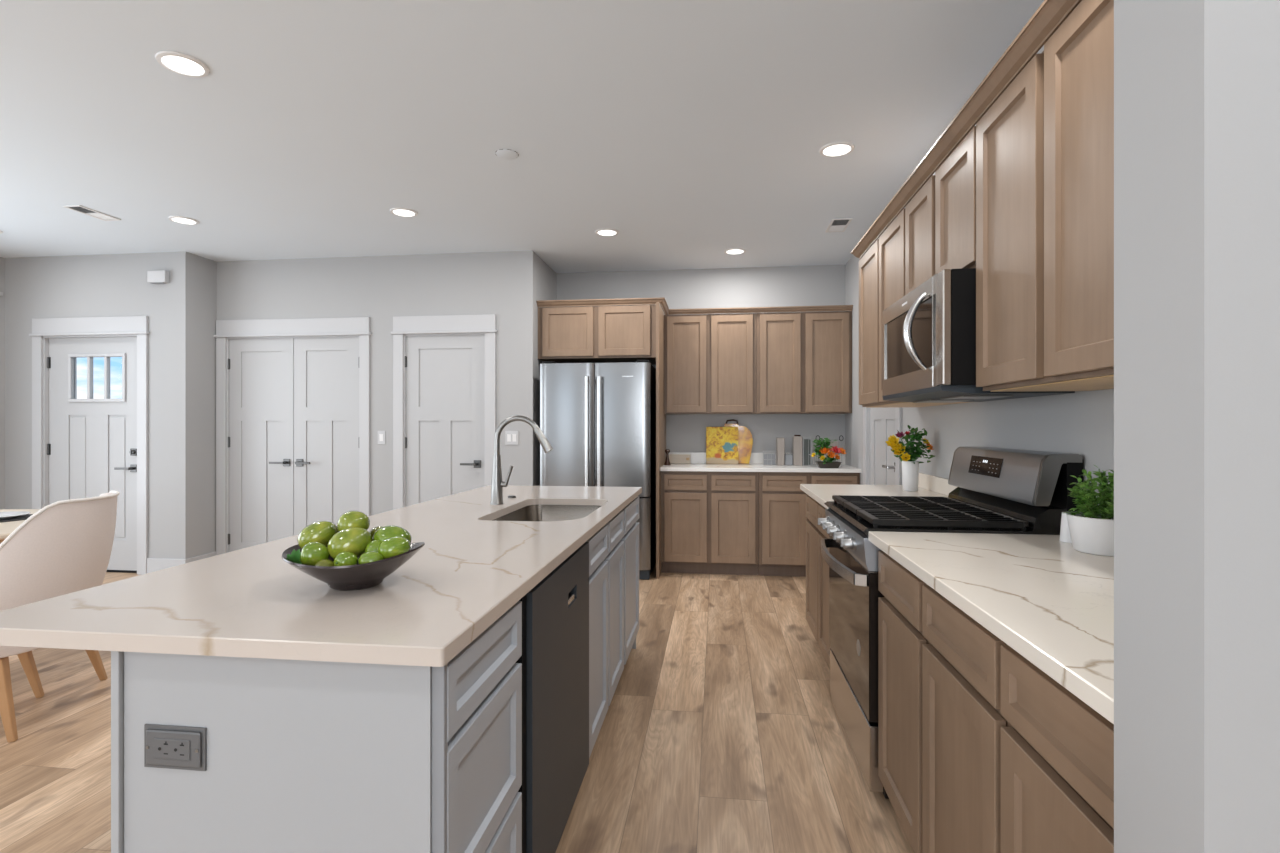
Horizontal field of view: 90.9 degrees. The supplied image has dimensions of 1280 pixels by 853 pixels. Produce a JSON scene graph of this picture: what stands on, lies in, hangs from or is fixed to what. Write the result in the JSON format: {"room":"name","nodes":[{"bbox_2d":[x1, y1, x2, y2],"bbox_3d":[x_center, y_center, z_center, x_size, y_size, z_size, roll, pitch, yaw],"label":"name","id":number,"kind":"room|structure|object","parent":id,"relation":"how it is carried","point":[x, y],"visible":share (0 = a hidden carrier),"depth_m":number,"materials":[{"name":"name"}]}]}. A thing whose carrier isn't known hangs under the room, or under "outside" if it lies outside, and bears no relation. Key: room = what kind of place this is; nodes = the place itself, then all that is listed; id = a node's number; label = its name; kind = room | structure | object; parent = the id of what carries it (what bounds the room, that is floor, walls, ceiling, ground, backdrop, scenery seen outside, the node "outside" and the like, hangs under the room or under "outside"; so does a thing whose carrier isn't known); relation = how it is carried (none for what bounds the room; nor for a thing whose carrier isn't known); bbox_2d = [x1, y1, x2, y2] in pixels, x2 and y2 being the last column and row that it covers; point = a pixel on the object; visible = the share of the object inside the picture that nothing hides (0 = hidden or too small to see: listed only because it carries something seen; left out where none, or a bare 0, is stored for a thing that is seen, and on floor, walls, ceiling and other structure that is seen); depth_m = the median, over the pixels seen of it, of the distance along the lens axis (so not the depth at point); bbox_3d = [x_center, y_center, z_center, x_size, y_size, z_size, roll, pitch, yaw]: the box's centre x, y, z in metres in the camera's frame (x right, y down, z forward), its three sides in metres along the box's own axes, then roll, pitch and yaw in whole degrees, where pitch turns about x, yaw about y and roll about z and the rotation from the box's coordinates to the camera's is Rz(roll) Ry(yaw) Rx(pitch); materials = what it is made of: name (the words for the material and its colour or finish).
{"room":"kitchen","nodes":[
{"label":"kitchen","id":0,"kind":"room"},
{"bbox_2d":[0,257,4,508],"bbox_3d":[-6.144,-0.110,1.416,0.120,2.740,8.560,0,0,7],"label":"wall","id":1,"kind":"structure","parent":0,"point":[2,260],"depth_m":5.52,"materials":[{"name":"paint"}]},
{"bbox_2d":[5,251,196,558],"bbox_3d":[-4.704,-0.110,5.491,1.750,2.740,0.120,0,0,7],"label":"wall","id":2,"kind":"structure","parent":0,"point":[105,285],"depth_m":5.39,"materials":[{"name":"paint"}]},
{"bbox_2d":[29,316,148,574],"bbox_3d":[-4.735,0.160,5.478,1.138,2.200,0.154,0,0,7],"label":"trim","id":3,"kind":"structure","parent":2,"relation":"attached to","point":[43,329],"depth_m":5.41,"materials":[{"name":"paint"}]},
{"bbox_2d":[47,337,136,572],"bbox_3d":[-4.744,0.243,5.460,0.916,2.031,0.102,0,0,7],"label":"door","id":4,"kind":"structure","parent":2,"relation":"in","point":[92,446],"depth_m":5.47,"materials":[{"name":"paint"}]},
{"bbox_2d":[147,270,168,283],"bbox_3d":[-4.076,-1.263,5.331,0.170,0.104,0.045,0,0,7],"label":"door chime","id":5,"kind":"object","parent":2,"relation":"attached to","point":[162,276],"visible":1,"depth_m":5.31,"materials":[{"name":"paint"}]},
{"bbox_2d":[147,552,215,572],"bbox_3d":[-4.677,1.190,5.581,1.750,0.140,0.335,0,0,7],"label":"baseboard","id":6,"kind":"structure","parent":2,"relation":"attached to","point":[153,564],"depth_m":5.34,"materials":[{"name":"paint"}]},
{"bbox_2d":[197,255,216,555],"bbox_3d":[-3.867,-0.110,5.618,0.120,2.740,0.335,0,0,7],"label":"wall","id":7,"kind":"structure","parent":0,"point":[206,268],"depth_m":5.53,"materials":[{"name":"paint"}]},
{"bbox_2d":[217,251,518,515],"bbox_3d":[-2.405,-0.110,5.548,2.800,2.740,0.120,0,0,7],"label":"wall","id":8,"kind":"structure","parent":0,"point":[379,288],"depth_m":5.46,"materials":[{"name":"paint"}]},
{"bbox_2d":[228,338,293,551],"bbox_3d":[-3.388,0.233,5.607,0.635,2.031,0.097,0,0,7],"label":"door","id":9,"kind":"structure","parent":8,"relation":"in","point":[261,371],"depth_m":5.62,"materials":[{"name":"paint"}]},
{"bbox_2d":[214,317,370,554],"bbox_3d":[-3.064,0.155,5.611,1.483,2.210,0.154,0,0,7],"label":"trim","id":10,"kind":"structure","parent":8,"relation":"attached to","point":[359,327],"depth_m":5.58,"materials":[{"name":"paint"}]},
{"bbox_2d":[294,337,358,534],"bbox_3d":[-2.752,0.233,5.529,0.636,2.031,0.097,0,0,7],"label":"door","id":11,"kind":"structure","parent":8,"relation":"in","point":[326,370],"depth_m":5.55,"materials":[{"name":"paint"}]},
{"bbox_2d":[378,431,384,443],"bbox_3d":[-2.242,0.096,5.461,0.070,0.118,0.011,0,0,7],"label":"light switch","id":12,"kind":"object","parent":8,"relation":"attached to","point":[381,434],"visible":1,"depth_m":5.46,"materials":[{"name":"paint"}]},
{"bbox_2d":[391,314,496,509],"bbox_3d":[-1.670,0.155,5.441,0.943,2.210,0.154,0,0,7],"label":"trim","id":13,"kind":"structure","parent":8,"relation":"attached to","point":[479,324],"depth_m":5.40,"materials":[{"name":"paint"}]},
{"bbox_2d":[405,335,483,505],"bbox_3d":[-1.683,0.233,5.399,0.722,2.031,0.097,0,0,7],"label":"door","id":14,"kind":"structure","parent":8,"relation":"in","point":[444,439],"depth_m":5.42,"materials":[{"name":"paint"}]},
{"bbox_2d":[505,431,518,444],"bbox_3d":[-1.083,0.096,5.320,0.116,0.118,0.011,0,0,7],"label":"light switch","id":15,"kind":"object","parent":8,"relation":"attached to","point":[511,437],"visible":1,"depth_m":5.32,"materials":[{"name":"paint"}]},
{"bbox_2d":[0,564,913,852],"bbox_3d":[-1.437,1.300,1.435,9.600,0.080,9.900,0,0,7],"label":"floor","id":16,"kind":"structure","parent":0,"point":[722,730],"depth_m":2.46,"materials":[{"name":"brown wood"}]},
{"bbox_2d":[0,509,39,543],"bbox_3d":[-3.788,0.885,3.133,1.540,0.750,1.540,0,0,7],"label":"dining table","id":17,"kind":"object","parent":16,"relation":"on","point":[6,528],"visible":0.18,"depth_m":3.28,"materials":[{"name":"brown wood"}]},
{"bbox_2d":[0,514,32,521],"bbox_3d":[-3.532,0.506,3.454,0.350,0.006,0.350,0,0,7],"label":"charger plate","id":18,"kind":"object","parent":17,"relation":"on","point":[22,517],"visible":0.46,"depth_m":3.45,"materials":[{"name":"ceramic"}]},
{"bbox_2d":[0,511,30,518],"bbox_3d":[-3.532,0.493,3.454,0.276,0.020,0.276,0,0,7],"label":"dinner plate","id":19,"kind":"object","parent":18,"relation":"on","point":[12,514],"visible":1,"depth_m":3.54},
{"bbox_2d":[0,491,119,742],"bbox_3d":[-2.753,0.783,2.727,0.780,0.954,0.761,0,0,-18],"label":"dining chair","id":20,"kind":"object","parent":16,"relation":"on","point":[65,547],"visible":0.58,"depth_m":2.60,"materials":[{"name":"plastic"}]},
{"bbox_2d":[111,601,521,852],"bbox_3d":[-0.583,0.818,1.261,0.593,0.884,0.446,0,0,7],"label":"base cabinet","id":21,"kind":"object","parent":16,"relation":"on","point":[304,756],"visible":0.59,"depth_m":1.05,"materials":[{"name":"grey paint"}]},
{"bbox_2d":[144,724,206,770],"bbox_3d":[-0.788,0.543,1.064,0.114,0.072,0.010,0,0,7],"label":"power outlet","id":22,"kind":"object","parent":21,"relation":"attached to","point":[165,746],"visible":1,"depth_m":1.06,"materials":[{"name":"grey plastic"}]},
{"bbox_2d":[154,738,189,759],"bbox_3d":[-0.788,0.543,1.061,0.067,0.033,0.002,0,0,7],"label":"receptacle","id":23,"kind":"object","parent":22,"relation":"attached to","point":[164,748],"depth_m":1.06,"materials":[{"name":"grey plastic"}]},
{"bbox_2d":[516,542,588,852],"bbox_3d":[-0.511,0.818,1.831,0.596,0.884,0.702,0,0,7],"label":"dishwasher","id":24,"kind":"object","parent":16,"relation":"on","point":[554,660],"visible":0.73,"depth_m":1.69,"materials":[{"name":"black metal"}]},
{"bbox_2d":[540,360,655,579],"bbox_3d":[-0.335,0.356,5.546,0.926,1.804,0.832,0,0,7],"label":"refrigerator","id":25,"kind":"object","parent":16,"relation":"on","point":[598,420],"visible":0.57,"depth_m":5.19,"materials":[{"name":"silver metal"}]},
{"bbox_2d":[636,497,650,569],"bbox_3d":[-0.377,0.881,5.198,0.926,0.587,0.132,0,0,7],"label":"freezer","id":26,"kind":"object","parent":25,"relation":"in","point":[644,520],"depth_m":5.15,"materials":[{"name":"metal"}]},
{"bbox_2d":[538,302,665,578],"bbox_3d":[-0.324,0.115,5.656,1.062,2.290,0.749,0,0,7],"label":"tall cabinet","id":27,"kind":"object","parent":16,"relation":"on","point":[623,333],"visible":0.89,"depth_m":5.36,"materials":[{"name":"brown wood"}]},
{"bbox_2d":[586,510,623,757],"bbox_3d":[-0.418,0.818,2.611,0.593,0.884,0.862,0,0,7],"label":"base cabinet","id":28,"kind":"object","parent":16,"relation":"on","point":[606,547],"visible":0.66,"depth_m":2.49,"materials":[{"name":"grey paint"}]},
{"bbox_2d":[0,485,641,666],"bbox_3d":[-0.599,0.361,2.350,0.910,0.030,2.640,0,0,7],"label":"countertop","id":29,"kind":"structure","parent":28,"relation":"on","point":[471,568],"depth_m":1.27,"materials":[{"name":"stone"}]},
{"bbox_2d":[282,542,424,590],"bbox_3d":[-0.619,0.302,1.373,0.287,0.087,0.271,0,0,7],"label":"fruit bowl","id":30,"kind":"object","parent":29,"relation":"on","point":[371,574],"visible":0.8,"depth_m":1.29,"materials":[{"name":"black metal"}]},
{"bbox_2d":[287,549,301,563],"bbox_3d":[-0.711,0.270,1.307,0.045,0.034,0.008,0,0,7],"label":"leaf sprig","id":31,"kind":"object","parent":30,"relation":"in","point":[294,556],"visible":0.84,"depth_m":1.31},
{"bbox_2d":[300,542,329,565],"bbox_3d":[-0.680,0.268,1.316,0.056,0.054,0.053,0,0,7],"label":"fruit","id":32,"kind":"object","parent":30,"relation":"in","point":[312,552],"visible":0.74,"depth_m":1.30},
{"bbox_2d":[297,521,337,548],"bbox_3d":[-0.709,0.242,1.388,0.081,0.068,0.068,0,0,7],"label":"fruit","id":33,"kind":"object","parent":30,"relation":"on","point":[322,532],"visible":0.69,"depth_m":1.36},
{"bbox_2d":[315,559,333,565],"bbox_3d":[-0.647,0.291,1.298,0.042,0.036,0.040,0,0,7],"label":"fruit","id":34,"kind":"object","parent":30,"relation":"in","point":[324,562],"visible":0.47,"depth_m":1.29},
{"bbox_2d":[334,551,357,565],"bbox_3d":[-0.604,0.278,1.295,0.044,0.042,0.047,0,0,7],"label":"fruit","id":35,"kind":"object","parent":30,"relation":"in","point":[346,558],"visible":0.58,"depth_m":1.28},
{"bbox_2d":[327,527,371,558],"bbox_3d":[-0.618,0.251,1.342,0.088,0.073,0.073,0,0,7],"label":"fruit","id":36,"kind":"object","parent":30,"relation":"in","point":[354,540],"visible":0.73,"depth_m":1.32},
{"bbox_2d":[337,511,369,530],"bbox_3d":[-0.630,0.214,1.386,0.066,0.058,0.060,0,0,7],"label":"fruit","id":37,"kind":"object","parent":36,"relation":"on","point":[349,519],"visible":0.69,"depth_m":1.37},
{"bbox_2d":[358,551,383,563],"bbox_3d":[-0.554,0.276,1.299,0.052,0.038,0.044,0,0,7],"label":"fruit","id":38,"kind":"object","parent":30,"relation":"in","point":[370,556],"visible":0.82,"depth_m":1.28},
{"bbox_2d":[365,540,380,551],"bbox_3d":[-0.558,0.263,1.340,0.050,0.044,0.046,0,0,7],"label":"fruit","id":39,"kind":"object","parent":30,"relation":"in","point":[373,545],"visible":0.29,"depth_m":1.32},
{"bbox_2d":[373,525,411,542],"bbox_3d":[-0.539,0.244,1.371,0.081,0.056,0.068,0,0,7],"label":"fruit","id":40,"kind":"object","parent":30,"relation":"in","point":[385,532],"visible":0.51,"depth_m":1.35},
{"bbox_2d":[378,537,410,558],"bbox_3d":[-0.517,0.257,1.324,0.065,0.049,0.057,0,0,7],"label":"fruit","id":41,"kind":"object","parent":30,"relation":"on","point":[392,546],"visible":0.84,"depth_m":1.30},
{"bbox_2d":[490,415,552,504],"bbox_3d":[-0.525,0.148,2.798,0.286,0.395,0.058,0,0,7],"label":"faucet","id":42,"kind":"object","parent":29,"relation":"on","point":[497,485],"visible":1,"depth_m":2.79,"materials":[{"name":"silver metal"}]},
{"bbox_2d":[492,505,600,520],"bbox_3d":[-0.378,0.486,2.660,0.419,0.219,0.744,0,0,7],"label":"sink","id":43,"kind":"object","parent":29,"relation":"in","point":[530,512],"visible":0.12,"depth_m":3.02,"materials":[{"name":"metal"}]},
{"bbox_2d":[621,496,638,664],"bbox_3d":[-0.330,0.818,3.328,0.593,0.884,0.582,0,0,7],"label":"base cabinet","id":44,"kind":"object","parent":16,"relation":"on","point":[631,511],"visible":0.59,"depth_m":3.27,"materials":[{"name":"grey paint"}]},
{"bbox_2d":[661,471,757,574],"bbox_3d":[0.619,0.818,5.606,0.818,0.884,0.619,0,0,7],"label":"base cabinet","id":45,"kind":"object","parent":16,"relation":"on","point":[709,519],"visible":0.98,"depth_m":5.31,"materials":[{"name":"brown wood"}]},
{"bbox_2d":[758,472,859,576],"bbox_3d":[1.433,0.818,5.506,0.818,0.884,0.619,0,0,7],"label":"base cabinet","id":46,"kind":"object","parent":16,"relation":"on","point":[782,518],"visible":0.61,"depth_m":5.23,"materials":[{"name":"brown wood"}]},
{"bbox_2d":[660,463,860,472],"bbox_3d":[1.024,0.361,5.541,1.640,0.030,0.650,0,0,7],"label":"countertop","id":47,"kind":"structure","parent":46,"relation":"on","point":[845,468],"depth_m":5.29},
{"bbox_2d":[664,449,670,464],"bbox_3d":[0.245,0.274,5.632,0.060,0.144,0.060,0,0,7],"label":"pepper mill","id":48,"kind":"object","parent":47,"relation":"on","point":[667,451],"visible":0.96,"depth_m":5.62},
{"bbox_2d":[669,454,690,463],"bbox_3d":[0.371,0.303,5.884,0.200,0.085,0.022,0,0,7],"label":"wooden tray","id":49,"kind":"object","parent":47,"relation":"on","point":[673,458],"visible":0.91,"depth_m":5.88,"materials":[{"name":"brown wood"}]},
{"bbox_2d":[706,427,737,463],"bbox_3d":[0.761,0.174,5.832,0.295,0.344,0.057,0,0,7],"label":"board","id":50,"kind":"object","parent":47,"relation":"on","point":[721,442],"visible":0.98,"depth_m":5.82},
{"bbox_2d":[724,419,752,463],"bbox_3d":[0.907,0.138,5.854,0.280,0.413,0.065,0,0,7],"label":"round board","id":51,"kind":"object","parent":47,"relation":"on","point":[745,439],"visible":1,"depth_m":5.84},
{"bbox_2d":[763,451,775,464],"bbox_3d":[1.158,0.283,5.641,0.114,0.124,0.084,0,0,7],"label":"wire rack","id":52,"kind":"object","parent":47,"relation":"on","point":[768,458],"visible":1,"depth_m":5.62,"materials":[{"name":"grey paint"}]},
{"bbox_2d":[776,438,784,464],"bbox_3d":[1.257,0.223,5.639,0.064,0.246,0.080,0,0,7],"label":"canister","id":53,"kind":"object","parent":47,"relation":"on","point":[780,442],"visible":1,"depth_m":5.60,"materials":[{"name":"ceramic"}]},
{"bbox_2d":[785,452,792,464],"bbox_3d":[1.328,0.285,5.628,0.068,0.120,0.055,0,0,7],"label":"jar","id":54,"kind":"object","parent":47,"relation":"on","point":[788,457],"visible":0.98,"depth_m":5.61,"materials":[{"name":"grey paint"}]},
{"bbox_2d":[793,435,802,464],"bbox_3d":[1.405,0.209,5.621,0.078,0.272,0.080,0,0,7],"label":"canister","id":55,"kind":"object","parent":47,"relation":"on","point":[797,439],"visible":0.95,"depth_m":5.58,"materials":[{"name":"ceramic"}]},
{"bbox_2d":[803,437,811,465],"bbox_3d":[1.487,0.220,5.611,0.080,0.252,0.088,0,0,7],"label":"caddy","id":56,"kind":"object","parent":47,"relation":"on","point":[805,441],"visible":0.71,"depth_m":5.57,"materials":[{"name":"grey metal"}]},
{"bbox_2d":[808,435,842,466],"bbox_3d":[1.610,0.209,5.463,0.277,0.268,0.129,0,0,7],"label":"wire basket","id":57,"kind":"object","parent":47,"relation":"on","point":[834,444],"visible":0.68,"depth_m":5.47,"materials":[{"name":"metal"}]},
{"bbox_2d":[811,438,845,467],"bbox_3d":[1.576,0.220,5.258,0.286,0.252,0.160,0,0,7],"label":"flower pot","id":58,"kind":"object","parent":47,"relation":"on","point":[828,461],"visible":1,"depth_m":5.24,"materials":[{"name":"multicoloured plant"}]},
{"bbox_2d":[806,495,830,669],"bbox_3d":[1.250,0.818,3.268,0.639,0.884,0.928,0,0,7],"label":"base cabinet","id":59,"kind":"object","parent":16,"relation":"on","point":[817,569],"visible":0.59,"depth_m":3.32,"materials":[{"name":"brown wood"}]},
{"bbox_2d":[800,484,947,508],"bbox_3d":[1.238,0.361,3.282,0.668,0.030,0.954,0,0,7],"label":"countertop","id":60,"kind":"structure","parent":59,"relation":"on","point":[822,493],"depth_m":3.35,"materials":[{"name":"stone"}]},
{"bbox_2d":[885,425,934,490],"bbox_3d":[1.457,0.168,3.369,0.256,0.354,0.142,0,0,-11],"label":"flower vase","id":61,"kind":"object","parent":60,"relation":"on","point":[910,466],"visible":1,"depth_m":3.36,"materials":[{"name":"white ceramic"}]},
{"bbox_2d":[878,551,1010,852],"bbox_3d":[1.046,0.818,1.595,0.639,0.884,0.896,0,0,7],"label":"base cabinet","id":62,"kind":"object","parent":16,"relation":"on","point":[940,719],"visible":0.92,"depth_m":1.55,"materials":[{"name":"brown wood"}]},
{"bbox_2d":[868,531,1113,723],"bbox_3d":[1.008,0.361,1.398,0.668,0.030,1.300,0,0,7],"label":"countertop","id":63,"kind":"structure","parent":62,"relation":"on","point":[1048,600],"depth_m":1.32,"materials":[{"name":"stone"}]},
{"bbox_2d":[1060,512,1071,542],"bbox_3d":[1.297,0.302,1.892,0.062,0.086,0.062,0,0,7],"label":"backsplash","id":64,"kind":"structure","parent":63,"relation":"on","point":[1065,536],"depth_m":1.88,"materials":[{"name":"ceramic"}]},
{"bbox_2d":[1064,465,1113,555],"bbox_3d":[1.276,0.226,1.736,0.194,0.240,0.177,0,0,-38],"label":"potted herb","id":65,"kind":"object","parent":63,"relation":"on","point":[1091,528],"visible":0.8,"depth_m":1.71,"materials":[{"name":"plant"}]},
{"bbox_2d":[818,446,1082,798],"bbox_3d":[1.097,0.674,2.431,0.731,1.172,0.767,0,0,7],"label":"gas range","id":66,"kind":"object","parent":16,"relation":"on","point":[998,490],"visible":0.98,"depth_m":2.23,"materials":[{"name":"silver metal"}]},
{"bbox_2d":[829,535,888,798],"bbox_3d":[1.119,0.792,2.429,0.629,0.875,0.763,0,0,7],"label":"oven","id":67,"kind":"object","parent":66,"relation":"in","point":[853,609],"depth_m":2.25,"materials":[{"name":"silver glass"}]},
{"bbox_2d":[824,501,1059,536],"bbox_3d":[1.094,0.354,2.432,0.622,0.032,0.765,0,0,7],"label":"cooktop","id":68,"kind":"object","parent":66,"relation":"in","point":[859,526],"depth_m":2.09,"materials":[{"name":"black metal"}]},
{"bbox_2d":[1001,645,1113,852],"bbox_3d":[0.967,0.818,0.950,0.639,0.884,0.402,0,0,7],"label":"base cabinet","id":69,"kind":"object","parent":16,"relation":"on","point":[1057,751],"visible":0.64,"depth_m":1.01,"materials":[{"name":"brown wood"}]},
{"bbox_2d":[0,0,1043,272],"bbox_3d":[-1.437,-1.530,1.435,9.600,0.100,9.900,0,0,7],"label":"ceiling","id":70,"kind":"structure","parent":0,"point":[694,131],"depth_m":3.05,"materials":[{"name":"paint"}]},
{"bbox_2d":[62,205,120,220],"bbox_3d":[-3.789,-1.476,4.362,0.130,0.006,0.300,0,0,7],"label":"ceiling vent","id":71,"kind":"object","parent":70,"relation":"in","point":[78,208],"visible":1,"depth_m":4.35,"materials":[{"name":"white plastic"}]},
{"bbox_2d":[155,51,209,76],"bbox_3d":[-1.866,-1.475,2.572,0.182,0.008,0.182,0,0,7],"label":"recessed light","id":72,"kind":"object","parent":70,"relation":"in","point":[179,63],"visible":1,"depth_m":2.56,"materials":[{"name":"white plastic"}]},
{"bbox_2d":[162,56,203,74],"bbox_3d":[-1.866,-1.476,2.572,0.139,0.005,0.139,0,0,7],"label":"diffuser","id":73,"kind":"object","parent":72,"relation":"attached to","point":[183,65],"depth_m":2.57,"materials":[{"name":"white"}]},
{"bbox_2d":[168,216,198,224],"bbox_3d":[-3.268,-1.475,4.515,0.182,0.008,0.182,0,0,7],"label":"recessed light","id":74,"kind":"object","parent":70,"relation":"in","point":[179,219],"visible":1,"depth_m":4.51,"materials":[{"name":"white plastic"}]},
{"bbox_2d":[172,218,195,223],"bbox_3d":[-3.268,-1.476,4.515,0.139,0.005,0.139,0,0,7],"label":"diffuser","id":75,"kind":"object","parent":74,"relation":"attached to","point":[179,220],"depth_m":4.51,"materials":[{"name":"white"}]},
{"bbox_2d":[390,207,417,216],"bbox_3d":[-1.629,-1.475,4.347,0.182,0.008,0.182,0,0,7],"label":"recessed light","id":76,"kind":"object","parent":70,"relation":"in","point":[404,212],"visible":1,"depth_m":4.34,"materials":[{"name":"white plastic"}]},
{"bbox_2d":[393,210,414,215],"bbox_3d":[-1.629,-1.476,4.347,0.139,0.005,0.139,0,0,7],"label":"diffuser","id":77,"kind":"object","parent":76,"relation":"attached to","point":[396,212],"depth_m":4.34,"materials":[{"name":"white"}]},
{"bbox_2d":[495,149,518,158],"bbox_3d":[-0.722,-1.477,3.422,0.125,0.004,0.127,0,0,7],"label":"cover plate","id":78,"kind":"object","parent":70,"relation":"attached to","point":[502,153],"visible":1,"depth_m":3.42,"materials":[{"name":"paint"}]},
{"bbox_2d":[595,228,618,235],"bbox_3d":[-0.251,-1.475,4.794,0.182,0.008,0.182,0,0,7],"label":"recessed light","id":79,"kind":"object","parent":70,"relation":"in","point":[605,231],"visible":1,"depth_m":4.79,"materials":[{"name":"white plastic"}]},
{"bbox_2d":[598,230,615,234],"bbox_3d":[-0.251,-1.476,4.794,0.139,0.005,0.139,0,0,7],"label":"diffuser","id":80,"kind":"object","parent":79,"relation":"attached to","point":[600,232],"depth_m":4.79,"materials":[{"name":"white"}]},
{"bbox_2d":[724,248,745,254],"bbox_3d":[0.801,-1.475,5.313,0.182,0.008,0.182,0,0,7],"label":"recessed light","id":81,"kind":"object","parent":70,"relation":"in","point":[733,251],"visible":1,"depth_m":5.31,"materials":[{"name":"white plastic"}]},
{"bbox_2d":[727,250,742,253],"bbox_3d":[0.801,-1.476,5.313,0.139,0.005,0.139,0,0,7],"label":"diffuser","id":82,"kind":"object","parent":81,"relation":"attached to","point":[728,251],"depth_m":5.31,"materials":[{"name":"white"}]},
{"bbox_2d":[819,141,854,156],"bbox_3d":[1.050,-1.475,3.360,0.182,0.008,0.182,0,0,7],"label":"recessed light","id":83,"kind":"object","parent":70,"relation":"in","point":[835,149],"visible":1,"depth_m":3.35,"materials":[{"name":"white plastic"}]},
{"bbox_2d":[823,145,850,155],"bbox_3d":[1.050,-1.476,3.360,0.139,0.005,0.139,0,0,7],"label":"diffuser","id":84,"kind":"object","parent":83,"relation":"attached to","point":[828,150],"depth_m":3.37,"materials":[{"name":"white"}]},
{"bbox_2d":[825,218,852,232],"bbox_3d":[1.457,-1.476,4.627,0.140,0.006,0.300,0,0,7],"label":"ceiling vent","id":85,"kind":"object","parent":70,"relation":"in","point":[836,225],"visible":1,"depth_m":4.62,"materials":[{"name":"white plastic"}]},
{"bbox_2d":[519,251,556,485],"bbox_3d":[-0.915,-0.110,5.706,0.120,2.740,0.795,0,0,7],"label":"wall","id":86,"kind":"structure","parent":0,"point":[537,280],"depth_m":5.32,"materials":[{"name":"paint"}]},
{"bbox_2d":[557,265,844,452],"bbox_3d":[0.543,-0.110,5.988,2.945,2.740,0.120,0,0,7],"label":"wall","id":87,"kind":"structure","parent":0,"point":[823,285],"depth_m":5.89,"materials":[{"name":"paint"}]},
{"bbox_2d":[664,313,755,413],"bbox_3d":[0.637,-0.558,5.755,0.818,0.887,0.319,0,0,7],"label":"upper cabinet","id":88,"kind":"object","parent":87,"relation":"attached to","point":[710,359],"visible":1,"depth_m":5.61,"materials":[{"name":"brown wood"}]},
{"bbox_2d":[536,297,852,314],"bbox_3d":[0.494,-1.042,5.585,2.701,0.078,0.691,0,0,7],"label":"crown molding","id":89,"kind":"structure","parent":88,"relation":"attached to","point":[828,307],"depth_m":5.46,"materials":[{"name":"brown wood"}]},
{"bbox_2d":[668,452,845,463],"bbox_3d":[1.062,0.295,5.853,1.639,0.102,0.020,0,0,7],"label":"backsplash","id":90,"kind":"structure","parent":87,"relation":"attached to","point":[696,457],"depth_m":5.84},
{"bbox_2d":[756,311,851,413],"bbox_3d":[1.451,-0.558,5.655,0.818,0.887,0.319,0,0,7],"label":"upper cabinet","id":91,"kind":"object","parent":87,"relation":"attached to","point":[804,359],"visible":0.98,"depth_m":5.50,"materials":[{"name":"brown wood"}]},
{"bbox_2d":[845,45,1113,504],"bbox_3d":[1.629,-0.110,3.230,0.120,2.740,5.092,0,0,7],"label":"wall","id":92,"kind":"structure","parent":0,"point":[1081,423],"depth_m":2.58,"materials":[{"name":"paint"}]},
{"bbox_2d":[870,407,894,484],"bbox_3d":[1.721,0.235,4.484,0.097,2.026,0.792,0,0,7],"label":"door","id":93,"kind":"structure","parent":92,"relation":"in","point":[882,420],"depth_m":4.54,"materials":[{"name":"paint"}]},
{"bbox_2d":[863,407,901,484],"bbox_3d":[1.764,0.158,4.479,0.154,2.205,1.028,0,0,7],"label":"trim","id":94,"kind":"structure","parent":92,"relation":"attached to","point":[898,410],"depth_m":4.88,"materials":[{"name":"paint"}]},
{"bbox_2d":[859,208,968,407],"bbox_3d":[1.402,-0.551,3.250,0.334,0.878,0.928,0,0,7],"label":"upper cabinet","id":95,"kind":"object","parent":92,"relation":"attached to","point":[882,267],"visible":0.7,"depth_m":3.28,"materials":[{"name":"brown wood"}]},
{"bbox_2d":[851,0,1081,259],"bbox_3d":[1.262,-1.018,2.246,0.366,0.055,3.046,0,0,7],"label":"crown molding","id":96,"kind":"structure","parent":95,"relation":"attached to","point":[1051,14],"depth_m":1.97,"materials":[{"name":"brown wood"}]},
{"bbox_2d":[918,472,956,495],"bbox_3d":[1.559,0.305,3.243,0.020,0.080,0.953,0,0,7],"label":"backsplash","id":97,"kind":"structure","parent":92,"relation":"attached to","point":[937,484],"depth_m":3.32,"materials":[{"name":"stone"}]},
{"bbox_2d":[905,126,975,294],"bbox_3d":[1.298,-0.753,2.405,0.334,0.474,0.774,0,0,7],"label":"upper cabinet","id":98,"kind":"object","parent":92,"relation":"attached to","point":[940,219],"visible":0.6,"depth_m":2.34,"materials":[{"name":"brown wood"}]},
{"bbox_2d":[882,268,1074,402],"bbox_3d":[1.209,-0.309,2.419,0.509,0.414,0.760,0,0,7],"label":"microwave","id":99,"kind":"object","parent":98,"relation":"attached to","point":[929,334],"visible":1,"depth_m":2.16,"materials":[{"name":"silver metal"}]},
{"bbox_2d":[976,0,1113,391],"bbox_3d":[1.201,-0.551,1.605,0.334,0.878,0.838,0,0,7],"label":"upper cabinet","id":100,"kind":"object","parent":92,"relation":"attached to","point":[1045,146],"visible":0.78,"depth_m":1.59,"materials":[{"name":"brown wood"}]},
{"bbox_2d":[1066,512,1113,555],"bbox_3d":[1.280,0.295,1.738,0.174,0.100,0.174,0,0,7],"label":"pot","id":101,"kind":"object","parent":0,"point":[1090,532],"depth_m":1.70,"materials":[{"name":"white ceramic"}]},
{"bbox_2d":[1114,0,1279,852],"bbox_3d":[1.830,-0.110,0.566,2.505,2.740,0.148,0,0,7],"label":"wall","id":102,"kind":"structure","parent":0,"point":[1197,82],"depth_m":0.66,"materials":[{"name":"paint"}]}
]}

